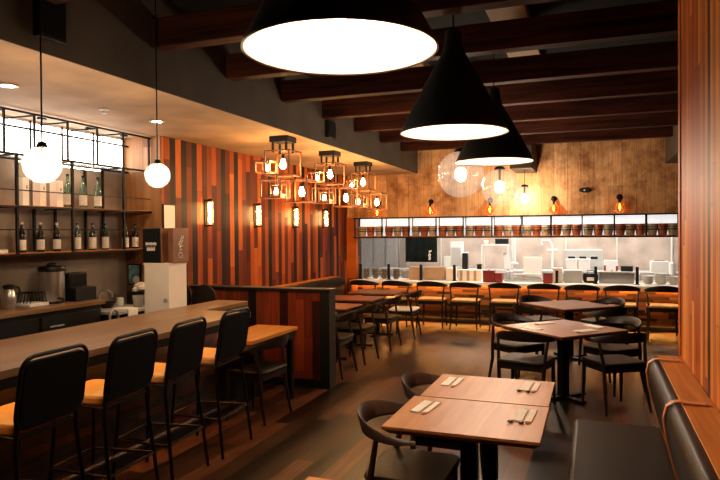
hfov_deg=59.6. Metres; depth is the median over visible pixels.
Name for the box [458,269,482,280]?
box
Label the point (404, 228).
jar
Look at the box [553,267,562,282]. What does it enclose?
box
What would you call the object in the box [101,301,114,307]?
bowl
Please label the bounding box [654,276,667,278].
bowl
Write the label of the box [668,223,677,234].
jar
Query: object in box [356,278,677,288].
countertop
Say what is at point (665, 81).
ceiling beam
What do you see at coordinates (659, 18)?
ceiling beam
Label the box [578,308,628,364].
chair
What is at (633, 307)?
chair
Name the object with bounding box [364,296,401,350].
chair
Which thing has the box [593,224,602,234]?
jar
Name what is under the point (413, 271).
box
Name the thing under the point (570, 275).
box
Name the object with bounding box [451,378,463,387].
chopstick sleeve
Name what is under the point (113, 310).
bar faucet
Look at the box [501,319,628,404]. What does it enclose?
table
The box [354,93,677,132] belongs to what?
ceiling beam
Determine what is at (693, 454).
cushion
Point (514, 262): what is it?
pipe
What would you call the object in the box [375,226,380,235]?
jar
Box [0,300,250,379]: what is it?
countertop
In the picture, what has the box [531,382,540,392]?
chopstick sleeve
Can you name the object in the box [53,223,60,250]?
bottle
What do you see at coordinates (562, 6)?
ceiling
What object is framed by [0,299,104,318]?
countertop
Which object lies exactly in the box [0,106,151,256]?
shelf
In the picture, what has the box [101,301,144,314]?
countertop
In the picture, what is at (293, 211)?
wall sconce
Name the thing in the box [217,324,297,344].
countertop
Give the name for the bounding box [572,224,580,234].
jar
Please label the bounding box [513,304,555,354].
chair
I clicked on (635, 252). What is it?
wall
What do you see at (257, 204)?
wall sconce
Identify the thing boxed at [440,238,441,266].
trim
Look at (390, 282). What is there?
chair
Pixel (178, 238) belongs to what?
box
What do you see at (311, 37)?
pendant lamp
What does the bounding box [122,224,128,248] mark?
bottle
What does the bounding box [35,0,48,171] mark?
pendant light
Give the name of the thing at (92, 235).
bottle
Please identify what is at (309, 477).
table
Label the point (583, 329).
paper napkin
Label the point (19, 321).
bar cabinet
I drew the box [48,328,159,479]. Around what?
bar stool
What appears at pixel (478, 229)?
jar
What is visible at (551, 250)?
pot filler
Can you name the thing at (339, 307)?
table
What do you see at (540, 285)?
chair
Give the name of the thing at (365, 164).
cage chandelier
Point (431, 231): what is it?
jar
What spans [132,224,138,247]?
bottle
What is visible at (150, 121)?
recessed light
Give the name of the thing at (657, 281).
bowl
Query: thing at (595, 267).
post
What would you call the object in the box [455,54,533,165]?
pendant lamp
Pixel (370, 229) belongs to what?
jar
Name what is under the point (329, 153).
cage chandelier
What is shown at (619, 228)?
jar
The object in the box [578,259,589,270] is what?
container
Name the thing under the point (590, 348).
chair
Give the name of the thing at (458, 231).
jar
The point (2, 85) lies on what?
recessed light
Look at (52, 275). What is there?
urn
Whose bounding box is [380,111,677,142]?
ceiling beam
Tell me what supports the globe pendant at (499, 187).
hanging from the ceiling at (562, 6)
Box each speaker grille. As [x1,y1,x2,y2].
[41,0,65,41]
[329,121,335,137]
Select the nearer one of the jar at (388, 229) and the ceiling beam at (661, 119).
the ceiling beam at (661, 119)
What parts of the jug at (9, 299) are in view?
lid, handle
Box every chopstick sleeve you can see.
[421,402,440,414]
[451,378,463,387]
[525,410,536,423]
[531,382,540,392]
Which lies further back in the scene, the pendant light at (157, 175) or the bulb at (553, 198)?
the bulb at (553, 198)
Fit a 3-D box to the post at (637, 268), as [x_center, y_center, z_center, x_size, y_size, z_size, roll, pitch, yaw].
[4.674,0.603,10.594,0.090,0.300,0.090,0,1,20]
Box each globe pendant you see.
[454,141,465,180]
[494,166,504,192]
[521,170,527,202]
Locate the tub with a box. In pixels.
[444,256,450,267]
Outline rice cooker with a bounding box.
[583,270,597,282]
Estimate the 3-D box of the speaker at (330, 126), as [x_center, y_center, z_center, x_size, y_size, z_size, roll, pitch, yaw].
[-0.366,-1.383,7.871,0.056,0.220,0.230,0,1,20]
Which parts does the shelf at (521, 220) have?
post, post, post, post, post, post, frame rail, frame rail, frame rail, post, post, post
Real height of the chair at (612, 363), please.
0.769 m
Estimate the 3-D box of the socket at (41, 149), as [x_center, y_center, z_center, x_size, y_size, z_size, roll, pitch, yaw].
[-1.819,-0.498,3.596,0.019,0.063,0.019,0,1,43]
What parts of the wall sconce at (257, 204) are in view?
plate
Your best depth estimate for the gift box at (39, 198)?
5.74 m
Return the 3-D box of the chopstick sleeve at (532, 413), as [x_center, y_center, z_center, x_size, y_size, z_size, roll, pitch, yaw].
[0.897,0.930,3.301,0.032,0.006,0.260,0,1,23]
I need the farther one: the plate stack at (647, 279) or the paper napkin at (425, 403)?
the plate stack at (647, 279)
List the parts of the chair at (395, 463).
leg, rail, leg, seat, leg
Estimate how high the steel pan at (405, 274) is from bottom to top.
0.138 m
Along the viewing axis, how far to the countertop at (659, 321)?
11.28 m
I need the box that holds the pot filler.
[541,239,556,269]
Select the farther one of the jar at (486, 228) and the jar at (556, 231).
the jar at (486, 228)
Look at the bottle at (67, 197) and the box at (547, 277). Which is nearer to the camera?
the bottle at (67, 197)
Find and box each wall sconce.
[204,199,213,226]
[253,203,261,227]
[292,206,298,227]
[322,209,328,227]
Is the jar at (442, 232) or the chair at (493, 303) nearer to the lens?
the chair at (493, 303)
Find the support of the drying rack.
on the countertop
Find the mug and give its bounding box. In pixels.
[116,297,123,305]
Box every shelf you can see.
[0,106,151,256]
[353,213,677,237]
[481,244,510,269]
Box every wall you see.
[0,114,126,305]
[125,136,161,299]
[161,136,347,294]
[190,289,320,379]
[347,137,677,294]
[359,234,677,280]
[681,0,719,411]
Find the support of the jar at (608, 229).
on the shelf at (521, 220)
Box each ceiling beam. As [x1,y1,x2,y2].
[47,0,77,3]
[152,0,559,51]
[226,0,677,80]
[281,40,677,102]
[322,69,677,118]
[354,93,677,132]
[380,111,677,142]
[401,126,672,151]
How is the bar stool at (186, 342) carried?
on the floor
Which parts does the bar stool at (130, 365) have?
leg, leg, leg, seat, seat frame, frame, backrest, leg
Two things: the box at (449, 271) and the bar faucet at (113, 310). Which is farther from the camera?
the box at (449, 271)
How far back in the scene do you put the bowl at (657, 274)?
10.59 m
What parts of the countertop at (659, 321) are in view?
panel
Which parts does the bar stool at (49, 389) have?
leg, leg, seat, seat frame, frame, backrest, leg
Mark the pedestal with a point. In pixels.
(165, 284)
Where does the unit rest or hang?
on the floor
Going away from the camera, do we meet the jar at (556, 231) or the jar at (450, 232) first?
the jar at (556, 231)
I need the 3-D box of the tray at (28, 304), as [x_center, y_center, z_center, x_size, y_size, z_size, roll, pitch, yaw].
[-2.995,0.583,5.700,0.240,0.030,0.210,0,1,20]
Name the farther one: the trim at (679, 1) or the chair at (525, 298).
the chair at (525, 298)
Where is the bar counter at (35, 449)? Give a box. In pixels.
[0,300,250,479]
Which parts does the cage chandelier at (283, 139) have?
cage frame, cage frame, cage frame, cage frame, bulb, cage frame, bulb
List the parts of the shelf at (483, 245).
leg, leg, leg, leg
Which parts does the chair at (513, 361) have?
leg, rail, seat frame, seat, leg, leg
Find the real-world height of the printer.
0.210 m
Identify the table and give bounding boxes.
[214,324,297,417]
[305,476,330,479]
[335,295,385,348]
[335,303,361,359]
[348,289,404,336]
[369,276,668,282]
[381,396,548,479]
[420,374,554,479]
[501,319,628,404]
[523,300,617,361]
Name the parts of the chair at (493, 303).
leg, seat frame, seat, rail, leg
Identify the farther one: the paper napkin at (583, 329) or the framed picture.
the framed picture
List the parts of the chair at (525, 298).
rail, seat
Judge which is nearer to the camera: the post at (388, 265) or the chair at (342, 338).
the chair at (342, 338)
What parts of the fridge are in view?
pane, door, pane, door, pane, door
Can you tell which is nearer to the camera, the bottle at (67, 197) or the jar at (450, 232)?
the bottle at (67, 197)
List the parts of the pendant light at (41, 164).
cord, bulb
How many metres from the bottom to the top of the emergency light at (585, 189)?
0.090 m
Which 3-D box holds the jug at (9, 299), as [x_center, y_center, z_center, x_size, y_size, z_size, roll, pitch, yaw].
[-3.060,0.493,5.527,0.120,0.215,0.184,0,1,20]
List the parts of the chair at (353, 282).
rail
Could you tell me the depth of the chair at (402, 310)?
10.04 m
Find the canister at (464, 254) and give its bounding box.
[462,252,468,268]
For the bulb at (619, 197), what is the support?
attached to the wall at (637, 170)
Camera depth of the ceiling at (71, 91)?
5.66 m
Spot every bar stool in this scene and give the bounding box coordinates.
[0,343,88,479]
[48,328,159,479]
[112,316,209,479]
[170,307,252,458]
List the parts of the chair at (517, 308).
rail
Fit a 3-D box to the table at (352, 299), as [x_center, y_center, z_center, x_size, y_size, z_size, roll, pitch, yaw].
[-0.082,1.226,9.442,0.800,0.720,0.620,0,1,20]
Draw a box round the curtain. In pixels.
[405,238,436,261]
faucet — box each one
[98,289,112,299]
[108,309,118,319]
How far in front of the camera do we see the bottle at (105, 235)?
6.61 m
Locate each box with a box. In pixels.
[19,177,28,204]
[32,179,45,205]
[50,180,62,206]
[143,228,167,262]
[168,228,188,262]
[409,267,423,279]
[424,267,446,279]
[446,268,456,279]
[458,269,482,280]
[483,270,495,282]
[494,273,502,282]
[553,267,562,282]
[564,269,582,282]
[604,260,617,270]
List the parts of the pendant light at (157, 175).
cord, bulb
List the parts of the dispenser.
panel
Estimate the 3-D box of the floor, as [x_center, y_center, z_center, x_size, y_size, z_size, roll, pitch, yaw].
[1.019,1.688,6.583,9.100,0.150,17.400,0,1,20]
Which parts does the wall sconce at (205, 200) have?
plate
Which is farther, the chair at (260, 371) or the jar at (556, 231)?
the jar at (556, 231)
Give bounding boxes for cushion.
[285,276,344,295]
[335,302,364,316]
[568,419,675,479]
[646,356,718,479]
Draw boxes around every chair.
[187,285,191,305]
[191,284,215,304]
[226,334,291,425]
[335,311,357,379]
[336,304,378,365]
[350,280,379,312]
[357,400,459,479]
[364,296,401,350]
[381,280,412,326]
[389,290,422,339]
[401,372,482,479]
[416,281,447,328]
[449,282,481,330]
[488,283,521,330]
[488,312,544,378]
[496,331,556,404]
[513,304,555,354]
[519,295,561,353]
[526,283,561,317]
[564,284,600,311]
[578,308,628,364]
[580,297,624,350]
[581,333,651,415]
[583,316,644,396]
[603,285,640,332]
[643,286,677,338]
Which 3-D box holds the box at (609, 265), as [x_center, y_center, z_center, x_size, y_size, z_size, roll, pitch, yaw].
[4.824,0.494,12.083,0.248,0.209,0.203,0,1,20]
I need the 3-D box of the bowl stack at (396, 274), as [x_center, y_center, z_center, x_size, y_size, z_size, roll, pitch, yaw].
[0.710,0.662,12.276,0.150,0.199,0.150,0,1,20]
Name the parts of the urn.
tank, lid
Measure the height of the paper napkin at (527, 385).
0.007 m
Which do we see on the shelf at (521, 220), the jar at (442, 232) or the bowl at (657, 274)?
the jar at (442, 232)
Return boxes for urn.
[37,263,66,303]
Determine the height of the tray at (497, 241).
0.108 m
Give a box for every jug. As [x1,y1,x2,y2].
[1,284,20,308]
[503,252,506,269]
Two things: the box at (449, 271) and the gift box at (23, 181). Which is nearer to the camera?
the gift box at (23, 181)
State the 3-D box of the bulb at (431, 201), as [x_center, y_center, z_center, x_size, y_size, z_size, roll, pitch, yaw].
[1.304,-0.605,11.684,0.170,0.321,0.180,0,1,20]
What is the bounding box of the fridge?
[361,238,405,277]
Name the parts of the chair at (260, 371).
leg, leg, seat, seat frame, leg, rail, leg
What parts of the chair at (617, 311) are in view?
leg, rail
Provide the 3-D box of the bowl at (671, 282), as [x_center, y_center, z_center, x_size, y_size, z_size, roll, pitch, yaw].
[5.281,0.719,10.572,0.200,0.060,0.200,0,1,20]
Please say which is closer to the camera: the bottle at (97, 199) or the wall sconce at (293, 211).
the bottle at (97, 199)
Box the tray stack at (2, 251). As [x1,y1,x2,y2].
[0,249,7,253]
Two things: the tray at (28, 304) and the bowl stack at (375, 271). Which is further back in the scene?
the bowl stack at (375, 271)
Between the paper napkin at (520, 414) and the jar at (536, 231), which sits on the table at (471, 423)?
the paper napkin at (520, 414)
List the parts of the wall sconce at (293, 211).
plate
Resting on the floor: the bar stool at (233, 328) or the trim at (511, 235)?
the bar stool at (233, 328)
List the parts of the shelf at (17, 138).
post, post, post, post, post, post, light panel, post, frame rail, frame rail, post, guard rail, frame rail, post, guard rail, frame rail, frame rail, frame rail, post, post, post, post, post, post, post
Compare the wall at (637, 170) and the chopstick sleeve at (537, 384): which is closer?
the chopstick sleeve at (537, 384)
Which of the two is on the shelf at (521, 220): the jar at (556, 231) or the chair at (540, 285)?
the jar at (556, 231)
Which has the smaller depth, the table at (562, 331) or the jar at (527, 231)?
the table at (562, 331)
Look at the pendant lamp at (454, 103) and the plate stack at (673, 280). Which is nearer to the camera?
the pendant lamp at (454, 103)
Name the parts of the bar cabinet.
door, door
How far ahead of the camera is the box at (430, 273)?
11.93 m
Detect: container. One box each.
[566,259,577,269]
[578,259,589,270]
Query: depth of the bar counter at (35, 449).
4.41 m
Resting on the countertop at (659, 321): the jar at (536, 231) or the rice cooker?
the rice cooker
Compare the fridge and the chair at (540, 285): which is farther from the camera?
the fridge
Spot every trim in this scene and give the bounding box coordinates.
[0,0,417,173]
[320,292,335,388]
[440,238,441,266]
[511,235,512,268]
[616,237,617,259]
[678,0,680,355]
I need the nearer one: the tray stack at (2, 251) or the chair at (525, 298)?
the tray stack at (2, 251)
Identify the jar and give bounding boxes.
[358,226,366,235]
[367,226,374,235]
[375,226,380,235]
[385,226,392,235]
[393,226,401,235]
[402,226,407,235]
[412,226,419,235]
[420,226,428,235]
[428,226,434,235]
[438,226,446,235]
[447,225,454,235]
[455,225,462,235]
[465,225,473,235]
[474,225,482,235]
[483,225,490,235]
[494,225,502,235]
[503,225,511,235]
[512,225,519,235]
[523,225,531,235]
[532,225,540,235]
[541,224,549,235]
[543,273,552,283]
[552,224,561,234]
[562,224,571,234]
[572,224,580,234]
[583,224,592,234]
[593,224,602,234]
[603,224,613,234]
[615,224,624,234]
[625,224,634,234]
[635,223,645,234]
[648,223,657,234]
[657,223,667,234]
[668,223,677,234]
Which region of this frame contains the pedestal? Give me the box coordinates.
[143,262,186,312]
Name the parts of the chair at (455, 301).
leg, rail, seat frame, seat, leg, leg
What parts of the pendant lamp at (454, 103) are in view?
lamp shade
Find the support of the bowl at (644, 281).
on the plate stack at (647, 279)
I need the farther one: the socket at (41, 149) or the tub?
the tub
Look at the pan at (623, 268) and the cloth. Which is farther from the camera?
the pan at (623, 268)
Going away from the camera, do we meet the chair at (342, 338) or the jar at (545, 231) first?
the chair at (342, 338)
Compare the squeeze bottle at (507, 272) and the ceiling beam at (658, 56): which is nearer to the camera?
the ceiling beam at (658, 56)
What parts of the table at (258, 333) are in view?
panel, leg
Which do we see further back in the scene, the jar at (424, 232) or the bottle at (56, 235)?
the jar at (424, 232)
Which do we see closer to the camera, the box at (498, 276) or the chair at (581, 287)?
the chair at (581, 287)
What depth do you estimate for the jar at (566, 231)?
10.79 m
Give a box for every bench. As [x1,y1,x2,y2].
[275,276,364,325]
[568,355,719,479]
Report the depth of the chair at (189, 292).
6.94 m
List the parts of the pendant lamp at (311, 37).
lamp shade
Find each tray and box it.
[16,301,48,307]
[495,239,508,243]
[504,279,542,281]
[599,271,633,283]
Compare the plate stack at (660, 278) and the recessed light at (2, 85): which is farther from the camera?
the plate stack at (660, 278)
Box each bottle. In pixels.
[19,222,25,252]
[36,222,44,251]
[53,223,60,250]
[64,174,70,204]
[75,223,80,250]
[79,176,86,205]
[89,223,96,249]
[94,177,101,205]
[102,223,108,248]
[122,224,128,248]
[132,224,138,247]
[506,270,509,278]
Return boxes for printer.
[650,260,668,271]
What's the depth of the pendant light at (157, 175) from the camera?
4.69 m
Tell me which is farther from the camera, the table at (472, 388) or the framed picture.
the framed picture
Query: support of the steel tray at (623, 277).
on the countertop at (659, 321)
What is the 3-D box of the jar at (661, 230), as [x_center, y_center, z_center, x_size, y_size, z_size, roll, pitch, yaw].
[4.972,-0.179,10.327,0.164,0.192,0.164,-1,1,-22]
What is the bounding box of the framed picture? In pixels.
[128,264,141,284]
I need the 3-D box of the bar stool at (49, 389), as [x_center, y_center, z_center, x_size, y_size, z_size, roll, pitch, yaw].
[-1.808,1.120,3.361,0.512,1.108,0.494,0,1,18]
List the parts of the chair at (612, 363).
leg, leg, seat, seat frame, rail, leg, leg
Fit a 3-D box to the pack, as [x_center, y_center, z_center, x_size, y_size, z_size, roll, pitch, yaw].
[2.594,0.031,12.864,0.111,0.104,0.124,0,1,20]
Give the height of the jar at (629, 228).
0.192 m
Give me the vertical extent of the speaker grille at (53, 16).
0.325 m
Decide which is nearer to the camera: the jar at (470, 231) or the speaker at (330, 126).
the speaker at (330, 126)
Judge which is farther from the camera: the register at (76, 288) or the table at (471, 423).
the register at (76, 288)
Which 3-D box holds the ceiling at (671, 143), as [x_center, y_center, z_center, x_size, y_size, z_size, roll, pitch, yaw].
[4.816,-1.577,6.773,2.100,0.720,6.900,0,1,20]
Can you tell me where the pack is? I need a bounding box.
[484,239,489,243]
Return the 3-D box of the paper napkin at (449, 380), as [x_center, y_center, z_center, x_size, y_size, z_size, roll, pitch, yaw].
[0.580,0.922,4.100,0.056,0.007,0.230,0,1,22]
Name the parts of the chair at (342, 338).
leg, seat frame, seat, rail, leg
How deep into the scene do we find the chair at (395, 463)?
3.31 m
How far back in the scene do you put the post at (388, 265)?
12.11 m
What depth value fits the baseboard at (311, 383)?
6.94 m
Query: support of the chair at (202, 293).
on the floor
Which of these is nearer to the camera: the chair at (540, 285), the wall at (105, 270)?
the wall at (105, 270)
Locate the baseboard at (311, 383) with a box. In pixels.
[262,376,320,388]
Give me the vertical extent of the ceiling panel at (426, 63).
0.075 m
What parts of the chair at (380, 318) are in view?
leg, seat, seat frame, rail, leg, leg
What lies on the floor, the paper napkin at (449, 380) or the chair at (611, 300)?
the chair at (611, 300)
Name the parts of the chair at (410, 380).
leg, rail, seat, seat frame, leg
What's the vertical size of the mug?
0.085 m
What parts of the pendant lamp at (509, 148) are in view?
lamp shade, lamp shade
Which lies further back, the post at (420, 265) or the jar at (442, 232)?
the post at (420, 265)
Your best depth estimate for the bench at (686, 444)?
3.27 m
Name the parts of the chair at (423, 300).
leg, leg, rail, seat frame, seat, leg, leg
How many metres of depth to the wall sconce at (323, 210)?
11.21 m
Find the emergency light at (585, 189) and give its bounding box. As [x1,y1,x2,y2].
[579,187,590,192]
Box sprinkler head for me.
[99,108,108,113]
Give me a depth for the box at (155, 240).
6.04 m
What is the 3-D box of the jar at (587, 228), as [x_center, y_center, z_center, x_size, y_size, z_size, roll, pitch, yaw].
[3.897,-0.176,10.728,0.164,0.192,0.164,-1,1,-28]
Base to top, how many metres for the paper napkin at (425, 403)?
0.007 m
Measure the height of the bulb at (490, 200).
0.321 m
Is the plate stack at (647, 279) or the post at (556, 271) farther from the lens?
the post at (556, 271)
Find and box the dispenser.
[451,242,463,268]
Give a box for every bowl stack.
[363,268,369,277]
[372,268,378,278]
[381,268,386,278]
[393,269,399,278]
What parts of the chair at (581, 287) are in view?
rail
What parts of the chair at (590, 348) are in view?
seat frame, seat, leg, rail, leg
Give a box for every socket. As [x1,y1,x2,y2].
[40,148,43,157]
[498,170,500,181]
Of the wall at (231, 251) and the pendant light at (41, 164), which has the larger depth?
the wall at (231, 251)
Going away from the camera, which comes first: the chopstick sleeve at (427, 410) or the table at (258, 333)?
the chopstick sleeve at (427, 410)
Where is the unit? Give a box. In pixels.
[563,249,602,279]
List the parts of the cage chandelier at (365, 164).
cage frame, cage frame, cage frame, cage frame, cage frame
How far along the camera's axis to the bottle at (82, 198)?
6.35 m
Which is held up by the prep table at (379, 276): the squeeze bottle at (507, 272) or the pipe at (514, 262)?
the squeeze bottle at (507, 272)
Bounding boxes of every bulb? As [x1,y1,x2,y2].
[428,199,433,212]
[488,197,492,211]
[549,196,556,212]
[616,194,624,209]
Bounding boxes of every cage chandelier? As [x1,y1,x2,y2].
[255,135,316,202]
[306,150,357,206]
[343,161,386,209]
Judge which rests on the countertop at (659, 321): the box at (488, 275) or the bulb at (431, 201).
the box at (488, 275)
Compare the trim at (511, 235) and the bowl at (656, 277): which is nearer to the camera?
the bowl at (656, 277)
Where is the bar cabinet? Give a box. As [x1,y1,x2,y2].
[0,299,104,339]
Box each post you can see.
[359,264,361,278]
[386,264,391,279]
[419,264,422,279]
[452,265,456,280]
[554,270,558,282]
[593,266,598,283]
[634,267,639,284]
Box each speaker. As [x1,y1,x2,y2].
[33,0,66,44]
[325,119,335,139]
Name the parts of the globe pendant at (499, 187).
bulb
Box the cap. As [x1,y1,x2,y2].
[188,284,335,292]
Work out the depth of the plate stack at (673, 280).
10.51 m
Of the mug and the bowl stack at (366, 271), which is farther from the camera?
the bowl stack at (366, 271)
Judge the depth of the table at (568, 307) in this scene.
8.34 m
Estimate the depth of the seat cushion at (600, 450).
3.51 m
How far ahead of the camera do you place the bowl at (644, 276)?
10.65 m
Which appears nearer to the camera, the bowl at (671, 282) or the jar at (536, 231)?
the bowl at (671, 282)
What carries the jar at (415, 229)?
on the shelf at (521, 220)
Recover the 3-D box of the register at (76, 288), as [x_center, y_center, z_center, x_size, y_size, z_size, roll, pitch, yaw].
[-2.809,0.456,6.199,0.280,0.270,0.270,0,1,20]
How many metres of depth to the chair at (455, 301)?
10.87 m
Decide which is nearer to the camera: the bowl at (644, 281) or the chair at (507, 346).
the chair at (507, 346)
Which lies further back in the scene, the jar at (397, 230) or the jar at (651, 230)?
the jar at (397, 230)
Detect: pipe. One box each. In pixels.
[511,238,517,277]
[669,237,675,275]
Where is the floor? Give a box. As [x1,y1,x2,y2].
[96,319,679,479]
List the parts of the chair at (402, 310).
seat, seat frame, rail, leg, leg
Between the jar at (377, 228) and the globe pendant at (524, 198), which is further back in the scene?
the jar at (377, 228)
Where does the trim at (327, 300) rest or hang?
attached to the wall at (282, 308)
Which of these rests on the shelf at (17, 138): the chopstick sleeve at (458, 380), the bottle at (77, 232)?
the bottle at (77, 232)
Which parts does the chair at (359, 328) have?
leg, seat, seat frame, rail, leg, leg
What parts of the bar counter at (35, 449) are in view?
foot rail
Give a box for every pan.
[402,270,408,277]
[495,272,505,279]
[620,266,632,271]
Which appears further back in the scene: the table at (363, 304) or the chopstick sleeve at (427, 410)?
the table at (363, 304)
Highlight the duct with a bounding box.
[510,144,536,172]
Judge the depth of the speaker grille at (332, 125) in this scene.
7.85 m
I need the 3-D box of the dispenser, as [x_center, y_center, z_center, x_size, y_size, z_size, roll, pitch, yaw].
[2.042,0.323,13.197,0.231,0.566,0.254,0,1,20]
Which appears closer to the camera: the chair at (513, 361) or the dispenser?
the chair at (513, 361)
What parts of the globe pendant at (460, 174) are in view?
bulb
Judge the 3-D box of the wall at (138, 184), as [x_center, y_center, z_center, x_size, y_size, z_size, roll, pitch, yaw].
[-2.461,-0.128,7.144,0.496,3.520,0.010,0,1,20]
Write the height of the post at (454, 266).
0.300 m
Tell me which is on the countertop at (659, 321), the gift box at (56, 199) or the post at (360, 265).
the post at (360, 265)
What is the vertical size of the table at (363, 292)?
0.720 m
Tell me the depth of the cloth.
6.37 m
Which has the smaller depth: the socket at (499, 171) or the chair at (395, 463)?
the chair at (395, 463)
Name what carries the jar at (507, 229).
on the shelf at (521, 220)
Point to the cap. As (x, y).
(194, 286)
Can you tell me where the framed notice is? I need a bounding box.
[162,204,174,227]
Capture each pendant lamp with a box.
[241,0,438,75]
[400,14,508,140]
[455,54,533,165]
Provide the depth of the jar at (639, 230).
10.38 m
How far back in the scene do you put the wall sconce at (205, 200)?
7.83 m
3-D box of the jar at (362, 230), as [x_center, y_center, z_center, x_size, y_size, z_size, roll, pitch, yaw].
[0.047,-0.166,12.164,0.164,0.192,0.164,0,1,20]
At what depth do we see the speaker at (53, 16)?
3.79 m
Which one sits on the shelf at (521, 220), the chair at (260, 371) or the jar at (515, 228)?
the jar at (515, 228)
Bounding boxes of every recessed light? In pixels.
[0,83,18,88]
[149,120,164,122]
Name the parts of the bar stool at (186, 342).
leg, leg, leg, seat, seat frame, frame, backrest, leg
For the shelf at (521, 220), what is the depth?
11.18 m
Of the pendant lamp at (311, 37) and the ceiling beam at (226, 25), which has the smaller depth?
the pendant lamp at (311, 37)
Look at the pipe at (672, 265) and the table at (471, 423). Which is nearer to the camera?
the table at (471, 423)
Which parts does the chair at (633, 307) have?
rail, seat, leg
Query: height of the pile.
0.239 m
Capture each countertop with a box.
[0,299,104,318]
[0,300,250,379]
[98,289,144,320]
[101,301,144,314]
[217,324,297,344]
[349,278,677,332]
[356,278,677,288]
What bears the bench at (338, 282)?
on the floor
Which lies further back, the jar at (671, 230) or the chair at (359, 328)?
the jar at (671, 230)
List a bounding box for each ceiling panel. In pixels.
[410,61,430,67]
[485,5,541,56]
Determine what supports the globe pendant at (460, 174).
hanging from the ceiling at (562, 6)
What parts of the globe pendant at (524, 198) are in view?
bulb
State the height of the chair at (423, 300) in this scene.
0.841 m
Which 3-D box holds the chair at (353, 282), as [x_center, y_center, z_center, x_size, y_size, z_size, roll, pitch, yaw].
[0.084,1.140,11.662,0.576,0.841,0.512,0,1,20]
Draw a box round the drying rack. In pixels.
[16,291,48,307]
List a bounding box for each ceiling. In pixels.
[0,40,416,176]
[167,0,677,77]
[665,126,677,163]
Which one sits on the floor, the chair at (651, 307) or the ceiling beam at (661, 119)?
the chair at (651, 307)
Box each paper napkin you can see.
[410,400,432,412]
[440,377,456,385]
[511,408,528,421]
[520,326,538,329]
[520,381,533,390]
[573,329,593,331]
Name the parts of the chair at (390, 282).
rail, seat, leg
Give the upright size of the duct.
0.785 m
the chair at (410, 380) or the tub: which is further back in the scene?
the tub
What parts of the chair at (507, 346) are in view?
leg, rail, leg, seat frame, seat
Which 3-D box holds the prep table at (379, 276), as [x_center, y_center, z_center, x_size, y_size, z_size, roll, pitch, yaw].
[3.634,1.140,11.737,7.200,0.783,0.500,0,1,20]
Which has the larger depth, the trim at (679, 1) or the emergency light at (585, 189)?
the emergency light at (585, 189)
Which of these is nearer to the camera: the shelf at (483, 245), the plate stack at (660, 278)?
the plate stack at (660, 278)
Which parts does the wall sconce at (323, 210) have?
plate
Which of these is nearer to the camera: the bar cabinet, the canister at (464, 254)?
the bar cabinet
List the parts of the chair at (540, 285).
rail, leg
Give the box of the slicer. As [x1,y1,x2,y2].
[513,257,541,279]
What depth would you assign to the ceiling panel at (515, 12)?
5.07 m
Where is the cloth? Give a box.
[112,307,137,315]
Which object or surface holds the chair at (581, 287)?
on the floor
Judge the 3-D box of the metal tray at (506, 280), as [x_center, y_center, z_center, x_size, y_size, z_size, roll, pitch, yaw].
[2.980,0.740,11.409,0.680,0.030,0.250,0,1,20]
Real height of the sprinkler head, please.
0.040 m
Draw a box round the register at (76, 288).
[65,272,96,301]
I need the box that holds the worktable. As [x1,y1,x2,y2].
[378,267,677,275]
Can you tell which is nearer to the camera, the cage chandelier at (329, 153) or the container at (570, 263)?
the cage chandelier at (329, 153)
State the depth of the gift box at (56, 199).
5.92 m
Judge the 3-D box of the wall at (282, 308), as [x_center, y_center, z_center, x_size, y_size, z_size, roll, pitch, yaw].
[-1.223,1.052,7.228,1.750,0.960,0.140,0,1,20]
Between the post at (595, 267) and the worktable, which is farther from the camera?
the worktable
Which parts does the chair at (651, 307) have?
leg, rail, seat, seat frame, leg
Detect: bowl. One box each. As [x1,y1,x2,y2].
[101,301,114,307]
[642,275,653,278]
[642,280,653,283]
[654,273,666,275]
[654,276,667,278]
[654,280,666,283]
[668,281,677,284]
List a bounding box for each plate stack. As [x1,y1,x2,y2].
[642,275,653,283]
[654,273,667,283]
[667,276,677,284]
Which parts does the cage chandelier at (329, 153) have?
cage frame, cage frame, cage frame, cage frame, bulb, cage frame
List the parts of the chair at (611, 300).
seat, seat frame, rail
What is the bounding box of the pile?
[127,282,144,304]
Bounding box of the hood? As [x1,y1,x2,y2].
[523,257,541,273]
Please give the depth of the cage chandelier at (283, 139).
7.14 m
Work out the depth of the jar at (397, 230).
11.85 m
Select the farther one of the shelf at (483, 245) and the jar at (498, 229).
the shelf at (483, 245)
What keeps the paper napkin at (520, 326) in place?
on the table at (562, 331)
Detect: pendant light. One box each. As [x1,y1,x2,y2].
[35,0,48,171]
[153,0,161,180]
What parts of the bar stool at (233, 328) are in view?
leg, leg, seat, leg, seat frame, frame, backrest, leg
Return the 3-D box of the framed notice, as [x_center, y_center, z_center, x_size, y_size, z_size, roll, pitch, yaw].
[-2.176,-0.266,7.159,0.020,0.280,0.210,0,1,20]

